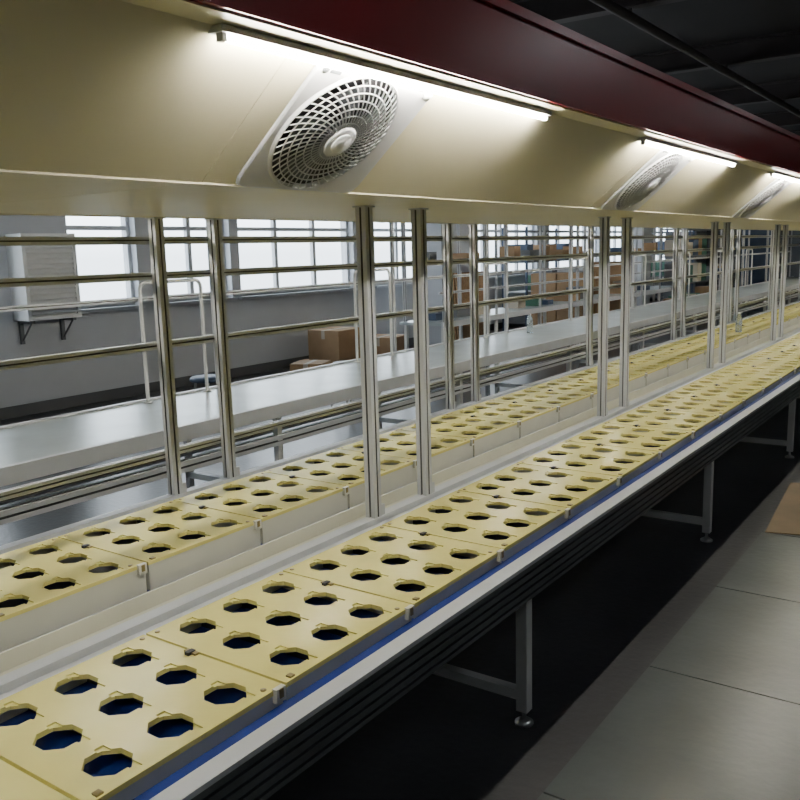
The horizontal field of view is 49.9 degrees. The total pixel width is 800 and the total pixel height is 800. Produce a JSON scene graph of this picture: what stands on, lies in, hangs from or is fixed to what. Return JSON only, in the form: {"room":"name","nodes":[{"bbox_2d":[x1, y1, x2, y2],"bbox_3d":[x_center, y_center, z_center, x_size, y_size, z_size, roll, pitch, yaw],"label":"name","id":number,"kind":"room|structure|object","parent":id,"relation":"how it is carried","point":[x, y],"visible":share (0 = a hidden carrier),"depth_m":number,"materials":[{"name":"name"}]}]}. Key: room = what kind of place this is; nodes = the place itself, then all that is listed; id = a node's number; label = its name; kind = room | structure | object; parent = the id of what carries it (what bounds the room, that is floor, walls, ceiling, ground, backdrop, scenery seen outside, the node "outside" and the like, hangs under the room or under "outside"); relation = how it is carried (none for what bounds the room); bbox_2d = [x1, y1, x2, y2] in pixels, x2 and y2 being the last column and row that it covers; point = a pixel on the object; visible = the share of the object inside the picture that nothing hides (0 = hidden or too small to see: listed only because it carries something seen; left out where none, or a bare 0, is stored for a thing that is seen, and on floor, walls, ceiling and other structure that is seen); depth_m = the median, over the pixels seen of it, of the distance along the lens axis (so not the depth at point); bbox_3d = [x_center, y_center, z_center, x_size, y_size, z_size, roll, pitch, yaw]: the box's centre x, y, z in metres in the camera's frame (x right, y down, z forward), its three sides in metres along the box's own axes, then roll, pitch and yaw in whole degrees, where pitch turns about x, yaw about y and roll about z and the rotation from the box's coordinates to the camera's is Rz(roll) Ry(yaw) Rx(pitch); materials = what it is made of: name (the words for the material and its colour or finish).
{"room":"factory floor","nodes":[
{"label":"factory floor","id":0,"kind":"room"},
{"bbox_2d":[0,215,706,407],"bbox_3d":[0.448,-3.198,15.217,0.250,4.300,34.000,5,12,35],"label":"wall","id":1,"kind":"structure","parent":0,"point":[95,330],"depth_m":10.26,"materials":[{"name":"paint"}]},
{"bbox_2d":[5,233,81,343],"bbox_3d":[-3.714,-1.167,9.016,0.284,1.130,0.620,5,12,35],"label":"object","id":2,"kind":"object","parent":1,"relation":"attached to","point":[45,260],"visible":0.8,"depth_m":8.88,"materials":[{"name":"metal"}]},
{"bbox_2d":[66,217,145,312],"bbox_3d":[-3.396,-1.729,9.750,0.210,1.430,0.960,5,12,35],"label":"window","id":3,"kind":"structure","parent":1,"relation":"in","point":[125,222],"depth_m":10.02,"materials":[{"name":"white metal"}]},
{"bbox_2d":[164,218,236,305],"bbox_3d":[-2.622,-1.937,10.836,0.210,1.430,1.260,5,12,35],"label":"window","id":4,"kind":"structure","parent":1,"relation":"in","point":[186,228],"depth_m":10.88,"materials":[{"name":"white metal"}]},
{"bbox_2d":[238,220,357,299],"bbox_3d":[-1.480,-2.245,12.442,0.210,1.430,2.530,5,12,35],"label":"window","id":5,"kind":"structure","parent":1,"relation":"in","point":[272,228],"depth_m":12.58,"materials":[{"name":"white metal"}]},
{"bbox_2d":[0,299,657,419],"bbox_3d":[0.613,-1.129,15.497,0.015,0.120,34.000,5,12,35],"label":"baseboard","id":6,"kind":"structure","parent":1,"relation":"attached to","point":[94,397],"depth_m":9.99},
{"bbox_2d":[374,223,412,288],"bbox_3d":[0.202,-2.699,14.805,0.210,1.430,2.360,5,12,35],"label":"window","id":7,"kind":"structure","parent":1,"relation":"in","point":[409,283],"depth_m":14.52,"materials":[{"name":"white metal"}]},
{"bbox_2d":[478,224,532,278],"bbox_3d":[2.092,-3.208,17.461,0.210,1.430,2.960,5,12,35],"label":"window","id":8,"kind":"structure","parent":1,"relation":"in","point":[481,230],"depth_m":17.52,"materials":[{"name":"white metal"}]},
{"bbox_2d":[549,226,595,271],"bbox_3d":[4.097,-3.749,20.279,0.210,1.430,2.960,5,12,35],"label":"window","id":9,"kind":"structure","parent":1,"relation":"in","point":[557,227],"depth_m":20.73,"materials":[{"name":"white metal"}]},
{"bbox_2d":[0,291,799,799],"bbox_3d":[6.487,-0.475,11.442,14.850,0.100,34.400,5,12,35],"label":"floor","id":10,"kind":"structure","parent":0,"point":[598,627],"depth_m":3.63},
{"bbox_2d":[189,374,215,388],"bbox_3d":[-1.835,0.007,8.264,0.340,0.477,0.340,5,12,35],"label":"round stool","id":11,"kind":"object","parent":10,"relation":"on","point":[195,379],"visible":0.21,"depth_m":8.12,"materials":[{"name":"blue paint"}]},
{"bbox_2d":[290,360,330,370],"bbox_3d":[-1.089,-0.317,10.528,0.400,0.302,0.402,1,10,12],"label":"cardboard box","id":12,"kind":"object","parent":10,"relation":"on","point":[301,364],"visible":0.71,"depth_m":10.36,"materials":[{"name":"cardboard"}]},
{"bbox_2d":[0,326,790,652],"bbox_3d":[4.538,-0.635,10.687,0.660,0.575,25.400,5,12,35],"label":"conveyor","id":13,"kind":"object","parent":10,"relation":"on","point":[790,326],"visible":0.02,"depth_m":3.07,"materials":[{"name":"metal"}]},
{"bbox_2d":[0,537,147,651],"bbox_3d":[-1.142,0.581,2.664,0.497,0.106,0.508,5,12,35],"label":"tray","id":14,"kind":"object","parent":13,"relation":"on","point":[49,585],"visible":1,"depth_m":2.62,"materials":[{"name":"yellow plastic"}]},
{"bbox_2d":[58,501,261,590],"bbox_3d":[-0.847,0.501,3.079,0.497,0.106,0.508,5,12,35],"label":"tray","id":15,"kind":"object","parent":13,"relation":"on","point":[176,540],"visible":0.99,"depth_m":3.02,"materials":[{"name":"yellow plastic"}]},
{"bbox_2d":[173,472,348,543],"bbox_3d":[-0.552,0.422,3.493,0.497,0.106,0.508,5,12,35],"label":"tray","id":16,"kind":"object","parent":13,"relation":"on","point":[284,505],"visible":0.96,"depth_m":3.44,"materials":[{"name":"yellow plastic"}]},
{"bbox_2d":[264,449,416,507],"bbox_3d":[-0.257,0.342,3.908,0.497,0.106,0.508,5,12,35],"label":"tray","id":17,"kind":"object","parent":13,"relation":"on","point":[335,466],"visible":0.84,"depth_m":3.86,"materials":[{"name":"yellow plastic"}]},
{"bbox_2d":[337,430,474,473],"bbox_3d":[0.038,0.263,4.322,0.497,0.106,0.508,5,12,35],"label":"tray","id":18,"kind":"object","parent":13,"relation":"on","point":[446,451],"visible":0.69,"depth_m":4.28,"materials":[{"name":"yellow plastic"}]},
{"bbox_2d":[397,414,520,456],"bbox_3d":[0.333,0.183,4.737,0.497,0.106,0.508,5,12,35],"label":"tray","id":19,"kind":"object","parent":13,"relation":"on","point":[489,434],"visible":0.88,"depth_m":4.68,"materials":[{"name":"yellow plastic"}]},
{"bbox_2d":[447,400,559,437],"bbox_3d":[0.628,0.104,5.152,0.497,0.106,0.508,5,12,35],"label":"tray","id":20,"kind":"object","parent":13,"relation":"on","point":[533,417],"visible":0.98,"depth_m":5.10,"materials":[{"name":"yellow plastic"}]},
{"bbox_2d":[491,389,593,421],"bbox_3d":[0.923,0.024,5.566,0.497,0.106,0.508,5,12,35],"label":"tray","id":21,"kind":"object","parent":13,"relation":"on","point":[571,404],"visible":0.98,"depth_m":5.52,"materials":[{"name":"yellow plastic"}]},
{"bbox_2d":[526,379,618,407],"bbox_3d":[1.218,-0.055,5.981,0.497,0.106,0.508,5,12,35],"label":"tray","id":22,"kind":"object","parent":13,"relation":"on","point":[566,385],"visible":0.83,"depth_m":5.95,"materials":[{"name":"yellow plastic"}]},
{"bbox_2d":[558,370,647,392],"bbox_3d":[1.513,-0.135,6.395,0.497,0.106,0.508,5,12,35],"label":"tray","id":23,"kind":"object","parent":13,"relation":"on","point":[637,381],"visible":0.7,"depth_m":6.37,"materials":[{"name":"yellow plastic"}]},
{"bbox_2d":[586,362,669,385],"bbox_3d":[1.808,-0.214,6.810,0.497,0.106,0.508,5,12,35],"label":"tray","id":24,"kind":"object","parent":13,"relation":"on","point":[656,372],"visible":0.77,"depth_m":6.75,"materials":[{"name":"yellow plastic"}]},
{"bbox_2d":[612,355,688,376],"bbox_3d":[2.103,-0.294,7.224,0.497,0.106,0.508,5,12,35],"label":"tray","id":25,"kind":"object","parent":13,"relation":"on","point":[677,364],"visible":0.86,"depth_m":7.17,"materials":[{"name":"yellow plastic"}]},
{"bbox_2d":[634,349,705,368],"bbox_3d":[2.398,-0.374,7.639,0.497,0.106,0.508,5,12,35],"label":"tray","id":26,"kind":"object","parent":13,"relation":"on","point":[695,357],"visible":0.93,"depth_m":7.59,"materials":[{"name":"yellow plastic"}]},
{"bbox_2d":[653,343,718,361],"bbox_3d":[2.693,-0.453,8.053,0.497,0.106,0.508,5,12,35],"label":"tray","id":27,"kind":"object","parent":13,"relation":"on","point":[677,346],"visible":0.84,"depth_m":8.03,"materials":[{"name":"yellow plastic"}]},
{"bbox_2d":[672,338,735,352],"bbox_3d":[2.988,-0.533,8.468,0.497,0.106,0.508,5,12,35],"label":"tray","id":28,"kind":"object","parent":13,"relation":"on","point":[730,344],"visible":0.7,"depth_m":8.47,"materials":[{"name":"yellow plastic"}]},
{"bbox_2d":[688,333,748,348],"bbox_3d":[3.283,-0.612,8.883,0.497,0.106,0.508,5,12,35],"label":"tray","id":29,"kind":"object","parent":13,"relation":"on","point":[741,340],"visible":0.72,"depth_m":8.84,"materials":[{"name":"plastic"}]},
{"bbox_2d":[703,329,760,343],"bbox_3d":[3.578,-0.692,9.297,0.497,0.106,0.508,5,12,35],"label":"tray","id":30,"kind":"object","parent":13,"relation":"on","point":[753,334],"visible":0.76,"depth_m":9.23,"materials":[{"name":"plastic"}]},
{"bbox_2d":[735,312,741,331],"bbox_3d":[3.621,-0.832,9.189,0.068,0.215,0.068,5,12,35],"label":"plastic water bottle","id":31,"kind":"object","parent":30,"relation":"on","point":[738,328],"visible":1,"depth_m":9.17,"materials":[{"name":"white"}]},
{"bbox_2d":[716,325,770,338],"bbox_3d":[3.873,-0.771,9.712,0.497,0.106,0.508,5,12,35],"label":"tray","id":32,"kind":"object","parent":13,"relation":"on","point":[765,330],"visible":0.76,"depth_m":9.66,"materials":[{"name":"plastic"}]},
{"bbox_2d":[729,321,777,331],"bbox_3d":[4.168,-0.851,10.126,0.497,0.106,0.508,5,12,35],"label":"tray","id":33,"kind":"object","parent":13,"relation":"on","point":[753,323],"visible":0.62,"depth_m":10.10,"materials":[{"name":"plastic"}]},
{"bbox_2d":[742,318,789,328],"bbox_3d":[4.463,-0.930,10.541,0.497,0.106,0.508,5,12,35],"label":"tray","id":34,"kind":"object","parent":13,"relation":"on","point":[786,321],"visible":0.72,"depth_m":10.56,"materials":[{"name":"plastic"}]},
{"bbox_2d":[751,315,798,326],"bbox_3d":[4.758,-1.010,10.956,0.497,0.106,0.508,5,12,35],"label":"tray","id":35,"kind":"object","parent":13,"relation":"on","point":[793,319],"visible":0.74,"depth_m":10.92,"materials":[{"name":"plastic"}]},
{"bbox_2d":[760,312,799,323],"bbox_3d":[5.053,-1.089,11.370,0.497,0.106,0.508,5,12,35],"label":"tray","id":36,"kind":"object","parent":13,"relation":"on","point":[767,313],"visible":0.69,"depth_m":11.30,"materials":[{"name":"yellow plastic"}]},
{"bbox_2d":[0,220,792,396],"bbox_3d":[2.732,-1.569,11.793,0.068,2.134,25.400,5,12,35],"label":"frame","id":37,"kind":"object","parent":10,"relation":"on","point":[486,227],"visible":0.15,"depth_m":8.83,"materials":[{"name":"metal"}]},
{"bbox_2d":[0,276,798,524],"bbox_3d":[3.180,-0.824,11.616,0.950,0.702,25.400,5,12,35],"label":"work table","id":38,"kind":"object","parent":10,"relation":"on","point":[31,449],"visible":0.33,"depth_m":5.58,"materials":[{"name":"metal"}]},
{"bbox_2d":[138,278,211,403],"bbox_3d":[-1.475,-0.401,5.631,0.060,0.771,0.558,5,12,35],"label":"hanger","id":39,"kind":"object","parent":38,"relation":"on","point":[197,281],"visible":0.98,"depth_m":5.54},
{"bbox_2d":[353,268,394,362],"bbox_3d":[-0.227,-0.738,7.386,0.060,0.771,0.558,5,12,35],"label":"hanger","id":40,"kind":"object","parent":38,"relation":"on","point":[377,269],"visible":0.84,"depth_m":7.34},
{"bbox_2d":[482,262,509,337],"bbox_3d":[1.022,-1.074,9.141,0.060,0.771,0.558,5,12,35],"label":"hanger","id":41,"kind":"object","parent":38,"relation":"on","point":[490,263],"visible":0.98,"depth_m":8.99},
{"bbox_2d":[527,313,532,332],"bbox_3d":[1.404,-0.831,9.301,0.068,0.215,0.068,5,12,35],"label":"plastic water bottle","id":42,"kind":"object","parent":38,"relation":"on","point":[529,318],"visible":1,"depth_m":9.28,"materials":[{"name":"white"}]},
{"bbox_2d":[568,257,586,320],"bbox_3d":[2.271,-1.411,10.896,0.060,0.771,0.558,5,12,35],"label":"hanger","id":43,"kind":"object","parent":38,"relation":"on","point":[572,259],"visible":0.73,"depth_m":10.72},
{"bbox_2d":[631,254,645,308],"bbox_3d":[3.520,-1.748,12.651,0.060,0.771,0.558,5,12,35],"label":"hanger","id":44,"kind":"object","parent":38,"relation":"on","point":[634,256],"visible":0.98,"depth_m":12.50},
{"bbox_2d":[678,252,690,299],"bbox_3d":[4.769,-2.084,14.406,0.060,0.771,0.558,5,12,35],"label":"hanger","id":45,"kind":"object","parent":38,"relation":"on","point":[681,252],"visible":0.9,"depth_m":14.25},
{"bbox_2d":[744,249,752,286],"bbox_3d":[7.266,-2.758,17.915,0.060,0.771,0.558,5,12,35],"label":"hanger","id":46,"kind":"object","parent":38,"relation":"on","point":[746,249],"visible":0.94,"depth_m":17.87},
{"bbox_2d":[0,217,799,554],"bbox_3d":[4.208,-1.247,10.804,0.078,1.758,25.400,5,12,35],"label":"frame","id":47,"kind":"object","parent":10,"relation":"on","point":[159,275],"visible":0.77,"depth_m":3.83,"materials":[{"name":"metal"}]},
{"bbox_2d":[0,0,799,230],"bbox_3d":[4.632,-2.273,10.137,2.080,0.467,28.339,5,12,35],"label":"hood","id":48,"kind":"object","parent":47,"relation":"on","point":[109,108],"visible":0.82,"depth_m":2.16,"materials":[{"name":"metal"}]},
{"bbox_2d":[235,65,432,192],"bbox_3d":[-0.145,-0.634,2.050,0.289,0.246,0.444,5,12,35],"label":"box fan","id":49,"kind":"object","parent":48,"relation":"on","point":[337,126],"visible":0.98,"depth_m":2.00,"materials":[{"name":"grey plastic"}]},
{"bbox_2d":[208,23,551,120],"bbox_3d":[0.059,-0.756,2.068,0.036,0.026,1.350,5,12,35],"label":"tube light","id":50,"kind":"object","parent":48,"relation":"attached to","point":[223,32],"visible":1,"depth_m":1.84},
{"bbox_2d":[601,149,694,210],"bbox_3d":[1.103,-0.971,3.805,0.289,0.246,0.444,5,12,35],"label":"box fan","id":51,"kind":"object","parent":48,"relation":"on","point":[664,165],"visible":0.98,"depth_m":3.74,"materials":[{"name":"grey plastic"}]},
{"bbox_2d":[637,137,736,166],"bbox_3d":[1.307,-1.092,3.823,0.036,0.026,1.350,5,12,35],"label":"tube light","id":52,"kind":"object","parent":48,"relation":"attached to","point":[647,141],"visible":1,"depth_m":3.67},
{"bbox_2d":[732,178,793,217],"bbox_3d":[2.352,-1.307,5.560,0.289,0.246,0.444,5,12,35],"label":"box fan","id":53,"kind":"object","parent":48,"relation":"on","point":[774,188],"visible":0.98,"depth_m":5.48,"materials":[{"name":"grey plastic"}]},
{"bbox_2d":[767,171,799,182],"bbox_3d":[2.556,-1.429,5.578,0.036,0.026,1.350,5,12,35],"label":"tube light","id":54,"kind":"object","parent":48,"relation":"attached to","point":[772,173],"visible":1,"depth_m":5.27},
{"bbox_2d":[0,205,799,694],"bbox_3d":[4.985,-1.175,10.265,0.052,1.758,25.400,5,12,35],"label":"frame","id":55,"kind":"object","parent":10,"relation":"on","point":[376,512],"visible":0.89,"depth_m":3.29,"materials":[{"name":"metal"}]},
{"bbox_2d":[0,332,799,799],"bbox_3d":[5.291,-0.591,10.159,0.650,0.628,25.400,5,12,35],"label":"conveyor","id":56,"kind":"object","parent":10,"relation":"on","point":[254,763],"visible":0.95,"depth_m":2.30,"materials":[{"name":"metal"}]},
{"bbox_2d":[0,759,71,799],"bbox_3d":[-0.894,0.757,1.450,0.497,0.053,0.508,5,12,35],"label":"tray","id":57,"kind":"object","parent":56,"relation":"on","point":[15,784],"visible":1,"depth_m":1.58,"materials":[{"name":"yellow plastic"}]},
{"bbox_2d":[0,634,285,799],"bbox_3d":[-0.599,0.677,1.865,0.497,0.053,0.508,5,12,35],"label":"tray","id":58,"kind":"object","parent":56,"relation":"on","point":[154,759],"visible":1,"depth_m":1.82,"materials":[{"name":"yellow plastic"}]},
{"bbox_2d":[146,571,414,699],"bbox_3d":[-0.304,0.598,2.279,0.497,0.053,0.508,5,12,35],"label":"tray","id":59,"kind":"object","parent":56,"relation":"on","point":[321,657],"visible":0.96,"depth_m":2.24,"materials":[{"name":"yellow plastic"}]},
{"bbox_2d":[283,525,504,617],"bbox_3d":[-0.009,0.518,2.694,0.497,0.053,0.508,5,12,35],"label":"tray","id":60,"kind":"object","parent":56,"relation":"on","point":[431,589],"visible":0.96,"depth_m":2.66,"materials":[{"name":"yellow plastic"}]},
{"bbox_2d":[382,490,570,560],"bbox_3d":[0.286,0.439,3.108,0.497,0.053,0.508,5,12,35],"label":"tray","id":61,"kind":"object","parent":56,"relation":"on","point":[468,518],"visible":0.96,"depth_m":3.08,"materials":[{"name":"yellow plastic"}]},
{"bbox_2d":[458,463,621,518],"bbox_3d":[0.581,0.359,3.523,0.497,0.053,0.508,5,12,35],"label":"tray","id":62,"kind":"object","parent":56,"relation":"on","point":[577,491],"visible":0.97,"depth_m":3.50,"materials":[{"name":"plastic"}]},
{"bbox_2d":[517,441,662,485],"bbox_3d":[0.876,0.280,3.938,0.497,0.053,0.508,5,12,35],"label":"tray","id":63,"kind":"object","parent":56,"relation":"on","point":[628,463],"visible":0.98,"depth_m":3.92,"materials":[{"name":"plastic"}]},
{"bbox_2d":[565,423,695,459],"bbox_3d":[1.171,0.200,4.352,0.497,0.053,0.508,5,12,35],"label":"tray","id":64,"kind":"object","parent":56,"relation":"on","point":[668,441],"visible":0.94,"depth_m":4.33,"materials":[{"name":"plastic"}]},
{"bbox_2d":[604,408,722,438],"bbox_3d":[1.466,0.120,4.767,0.497,0.053,0.508,5,12,35],"label":"tray","id":65,"kind":"object","parent":56,"relation":"on","point":[700,423],"visible":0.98,"depth_m":4.75,"materials":[{"name":"plastic"}]},
{"bbox_2d":[637,395,745,421],"bbox_3d":[1.761,0.041,5.181,0.497,0.053,0.508,5,12,35],"label":"tray","id":66,"kind":"object","parent":56,"relation":"on","point":[727,407],"visible":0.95,"depth_m":5.17,"materials":[{"name":"plastic"}]},
{"bbox_2d":[665,383,764,406],"bbox_3d":[2.056,-0.039,5.596,0.497,0.053,0.508,5,12,35],"label":"tray","id":67,"kind":"object","parent":56,"relation":"on","point":[749,394],"visible":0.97,"depth_m":5.58,"materials":[{"name":"plastic"}]},
{"bbox_2d":[691,374,781,393],"bbox_3d":[2.351,-0.118,6.010,0.497,0.053,0.508,5,12,35],"label":"tray","id":68,"kind":"object","parent":56,"relation":"on","point":[768,383],"visible":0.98,"depth_m":5.99,"materials":[{"name":"yellow plastic"}]},
{"bbox_2d":[711,365,796,383],"bbox_3d":[2.646,-0.198,6.425,0.497,0.053,0.508,5,12,35],"label":"tray","id":69,"kind":"object","parent":56,"relation":"on","point":[785,373],"visible":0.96,"depth_m":6.42,"materials":[{"name":"yellow plastic"}]},
{"bbox_2d":[730,358,799,373],"bbox_3d":[2.941,-0.277,6.840,0.497,0.053,0.508,5,12,35],"label":"tray","id":70,"kind":"object","parent":56,"relation":"on","point":[759,362],"visible":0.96,"depth_m":6.83,"materials":[{"name":"yellow plastic"}]},
{"bbox_2d":[746,351,799,359],"bbox_3d":[3.236,-0.357,7.254,0.497,0.053,0.508,5,12,35],"label":"tray","id":71,"kind":"object","parent":56,"relation":"on","point":[784,355],"visible":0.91,"depth_m":7.28,"materials":[{"name":"yellow plastic"}]},
{"bbox_2d":[761,345,799,352],"bbox_3d":[3.531,-0.436,7.669,0.497,0.053,0.508,5,12,35],"label":"tray","id":72,"kind":"object","parent":56,"relation":"on","point":[774,348],"visible":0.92,"depth_m":7.72,"materials":[{"name":"yellow plastic"}]},
{"bbox_2d":[774,340,799,345],"bbox_3d":[3.826,-0.516,8.083,0.497,0.053,0.508,5,12,35],"label":"tray","id":73,"kind":"object","parent":56,"relation":"on","point":[784,342],"visible":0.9,"depth_m":8.14,"materials":[{"name":"yellow plastic"}]},
{"bbox_2d":[0,323,799,675],"bbox_3d":[4.894,-0.614,10.437,0.200,0.600,25.400,5,12,35],"label":"rail","id":74,"kind":"object","parent":10,"relation":"on","point":[24,654],"visible":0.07,"depth_m":2.99,"materials":[{"name":"metal"}]},
{"bbox_2d":[453,271,483,339],"bbox_3d":[1.125,-1.398,13.652,0.230,1.250,0.900,5,12,35],"label":"sheets","id":75,"kind":"object","parent":10,"relation":"on","point":[465,280],"visible":0.19,"depth_m":13.41,"materials":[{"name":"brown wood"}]},
{"bbox_2d":[502,227,575,330],"bbox_3d":[2.906,-2.504,17.576,0.540,2.000,2.440,5,12,35],"label":"storage rack","id":76,"kind":"object","parent":10,"relation":"on","point":[519,319],"visible":0.32,"depth_m":16.79,"materials":[{"name":"metal"}]},
{"bbox_2d":[399,223,682,378],"bbox_3d":[2.936,-1.918,14.065,0.630,2.038,9.400,5,12,35],"label":"shelving rack","id":77,"kind":"object","parent":10,"relation":"on","point":[518,308],"visible":0.3,"depth_m":12.34,"materials":[{"name":"metal"}]},
{"bbox_2d":[650,230,668,298],"bbox_3d":[7.661,-3.786,24.258,0.540,2.000,2.440,5,12,35],"label":"storage rack","id":78,"kind":"object","parent":10,"relation":"on","point":[658,242],"visible":0.12,"depth_m":23.36,"materials":[{"name":"metal"}]},
{"bbox_2d":[537,524,799,799],"bbox_3d":[7.424,-0.306,10.000,2.782,0.006,27.892,5,12,35],"label":"floor","id":79,"kind":"structure","parent":10,"relation":"on","point":[715,715],"depth_m":2.98,"materials":[{"name":"tile"}]},
{"bbox_2d":[765,482,799,535],"bbox_3d":[2.558,0.644,5.198,0.473,0.013,1.269,4,11,31],"label":"cardboard sheet","id":80,"kind":"object","parent":79,"relation":"on","point":[786,518],"visible":1,"depth_m":5.05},
{"bbox_2d":[660,228,710,300],"bbox_3d":[6.410,-2.885,19.233,0.540,2.000,2.040,5,12,35],"label":"storage rack","id":81,"kind":"object","parent":10,"relation":"on","point":[693,243],"visible":0.29,"depth_m":18.87,"materials":[{"name":"metal"}]},
{"bbox_2d":[664,231,706,298],"bbox_3d":[7.437,-3.586,22.343,0.840,2.270,0.900,5,12,35],"label":"boxes","id":82,"kind":"object","parent":81,"relation":"on","point":[697,233],"visible":0.02,"depth_m":22.06,"materials":[{"name":"cardboard"}]},
{"bbox_2d":[691,229,736,293],"bbox_3d":[7.728,-3.240,21.085,0.540,2.000,2.040,5,12,35],"label":"storage rack","id":83,"kind":"object","parent":10,"relation":"on","point":[699,289],"visible":0.15,"depth_m":20.50,"materials":[{"name":"metal"}]},
{"bbox_2d":[739,230,774,303],"bbox_3d":[9.408,-3.772,22.520,0.840,2.470,0.900,5,12,35],"label":"tall cabinet","id":84,"kind":"object","parent":10,"relation":"on","point":[758,275],"visible":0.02,"depth_m":22.14,"materials":[{"name":"metal"}]},
{"bbox_2d":[790,231,799,294],"bbox_3d":[12.165,-4.416,25.528,0.840,2.570,0.900,5,12,35],"label":"tall cabinet","id":85,"kind":"object","parent":10,"relation":"on","point":[795,254],"visible":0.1,"depth_m":25.36,"materials":[{"name":"metal"}]},
{"bbox_3d":[-0.595,-0.543,12.264,1.200,0.130,1.030,5,12,35],"label":"wooden pallet","id":86,"kind":"object","parent":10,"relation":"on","visible":0},
{"bbox_2d":[308,326,359,360],"bbox_3d":[-0.890,-0.799,12.157,0.550,0.422,0.602,5,12,35],"label":"cardboard box","id":87,"kind":"object","parent":86,"relation":"on","point":[335,343],"visible":0.91,"depth_m":11.93,"materials":[{"name":"cardboard"}]},
{"bbox_2d":[376,334,404,354],"bbox_3d":[-0.209,-0.760,12.177,0.500,0.302,0.502,3,11,23],"label":"cardboard box","id":88,"kind":"object","parent":86,"relation":"on","point":[382,340],"visible":0.38,"depth_m":11.94,"materials":[{"name":"cardboard"}]},
{"bbox_3d":[3.186,-1.355,16.374,1.200,0.130,1.030,5,12,35],"label":"wooden pallet","id":89,"kind":"object","parent":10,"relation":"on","visible":0},
{"bbox_2d":[531,310,556,324],"bbox_3d":[2.844,-1.570,16.309,0.500,0.330,0.602,5,12,35],"label":"cardboard box","id":90,"kind":"object","parent":89,"relation":"on","point":[551,316],"visible":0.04,"depth_m":16.00,"materials":[{"name":"cardboard"}]},
{"bbox_2d":[531,291,552,299],"bbox_3d":[2.835,-1.899,16.252,0.500,0.330,0.602,5,12,35],"label":"cardboard box","id":91,"kind":"object","parent":90,"relation":"on","point":[532,292],"visible":0.02,"depth_m":16.00,"materials":[{"name":"cardboard"}]},
{"bbox_2d":[531,272,567,290],"bbox_3d":[2.826,-2.228,16.196,0.500,0.330,0.602,5,12,35],"label":"cardboard box","id":92,"kind":"object","parent":91,"relation":"on","point":[550,276],"visible":0.61,"depth_m":15.93,"materials":[{"name":"cardboard"}]},
{"bbox_2d":[557,308,594,320],"bbox_3d":[3.278,-1.530,16.008,0.500,0.330,0.602,5,12,35],"label":"cardboard box","id":93,"kind":"object","parent":89,"relation":"on","point":[561,314],"visible":0.19,"depth_m":15.82,"materials":[{"name":"cardboard"}]},
{"bbox_2d":[559,291,594,309],"bbox_3d":[3.269,-1.859,15.951,0.500,0.330,0.602,5,12,35],"label":"cardboard box","id":94,"kind":"object","parent":93,"relation":"on","point":[580,307],"visible":0.08,"depth_m":15.76,"materials":[{"name":"cardboard"}]},
{"bbox_2d":[557,272,595,289],"bbox_3d":[3.260,-2.188,15.894,0.500,0.330,0.602,5,12,35],"label":"cardboard box","id":95,"kind":"object","parent":94,"relation":"on","point":[560,276],"visible":0.35,"depth_m":15.71,"materials":[{"name":"cardboard"}]},
{"bbox_3d":[4.332,-1.664,17.984,1.200,0.130,1.030,5,12,35],"label":"wooden pallet","id":96,"kind":"object","parent":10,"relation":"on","visible":0},
{"bbox_2d":[595,300,620,313],"bbox_3d":[4.316,-1.914,17.928,0.800,0.380,0.702,5,12,35],"label":"cardboard box","id":97,"kind":"object","parent":96,"relation":"on","point":[616,304],"visible":0.09,"depth_m":17.48,"materials":[{"name":"cardboard"}]},
{"bbox_2d":[595,281,620,299],"bbox_3d":[4.306,-2.293,17.863,0.800,0.380,0.702,5,12,33],"label":"cardboard box","id":98,"kind":"object","parent":97,"relation":"on","point":[597,282],"visible":0.03,"depth_m":17.61,"materials":[{"name":"cardboard"}]},
{"bbox_2d":[583,261,620,280],"bbox_3d":[4.296,-2.671,17.797,0.800,0.380,0.702,4,11,31],"label":"cardboard box","id":99,"kind":"object","parent":98,"relation":"on","point":[614,269],"visible":0.2,"depth_m":17.39,"materials":[{"name":"cardboard"}]},
{"bbox_2d":[426,223,467,344],"bbox_3d":[0.683,-2.927,13.611,0.600,4.300,0.600,5,12,35],"label":"concrete column","id":100,"kind":"structure","parent":0,"point":[433,229],"depth_m":13.57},
{"bbox_2d":[620,227,651,305],"bbox_3d":[5.666,-4.270,20.615,0.600,4.300,0.600,5,12,35],"label":"concrete column","id":101,"kind":"structure","parent":0,"point":[647,231],"depth_m":20.53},
{"bbox_2d":[560,0,799,130],"bbox_3d":[6.370,-4.810,10.693,14.850,0.100,34.400,5,12,35],"label":"ceiling","id":102,"kind":"structure","parent":0,"point":[692,22],"depth_m":11.04,"materials":[{"name":"plastic"}]},
{"bbox_2d":[509,0,685,23],"bbox_3d":[4.162,-4.009,7.574,14.400,0.300,0.180,5,12,35],"label":"ceiling beam","id":103,"kind":"structure","parent":102,"relation":"attached to","point":[558,11],"depth_m":9.17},
{"bbox_2d":[589,0,799,116],"bbox_3d":[4.845,-4.553,11.828,5.100,0.150,33.800,5,12,35],"label":"ceiling pipe","id":104,"kind":"object","parent":102,"relation":"attached to","point":[611,6],"depth_m":10.25,"materials":[{"name":"metal"}]},
{"bbox_2d":[629,30,799,74],"bbox_3d":[6.282,-4.580,10.552,14.400,0.300,0.180,5,12,35],"label":"ceiling beam","id":105,"kind":"structure","parent":102,"relation":"attached to","point":[783,45],"depth_m":11.72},
{"bbox_2d":[704,79,799,105],"bbox_3d":[8.401,-5.151,13.531,14.400,0.300,0.180,5,12,35],"label":"ceiling beam","id":106,"kind":"structure","parent":102,"relation":"attached to","point":[786,89],"depth_m":15.01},
{"bbox_2d":[753,109,799,126],"bbox_3d":[10.521,-5.723,16.509,14.400,0.300,0.180,5,12,35],"label":"ceiling beam","id":107,"kind":"structure","parent":102,"relation":"attached to","point":[779,118],"depth_m":18.18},
{"bbox_2d":[706,230,790,287],"bbox_3d":[16.143,-5.291,24.890,14.650,4.300,0.200,5,12,35],"label":"wall","id":108,"kind":"structure","parent":0,"point":[708,232],"depth_m":28.51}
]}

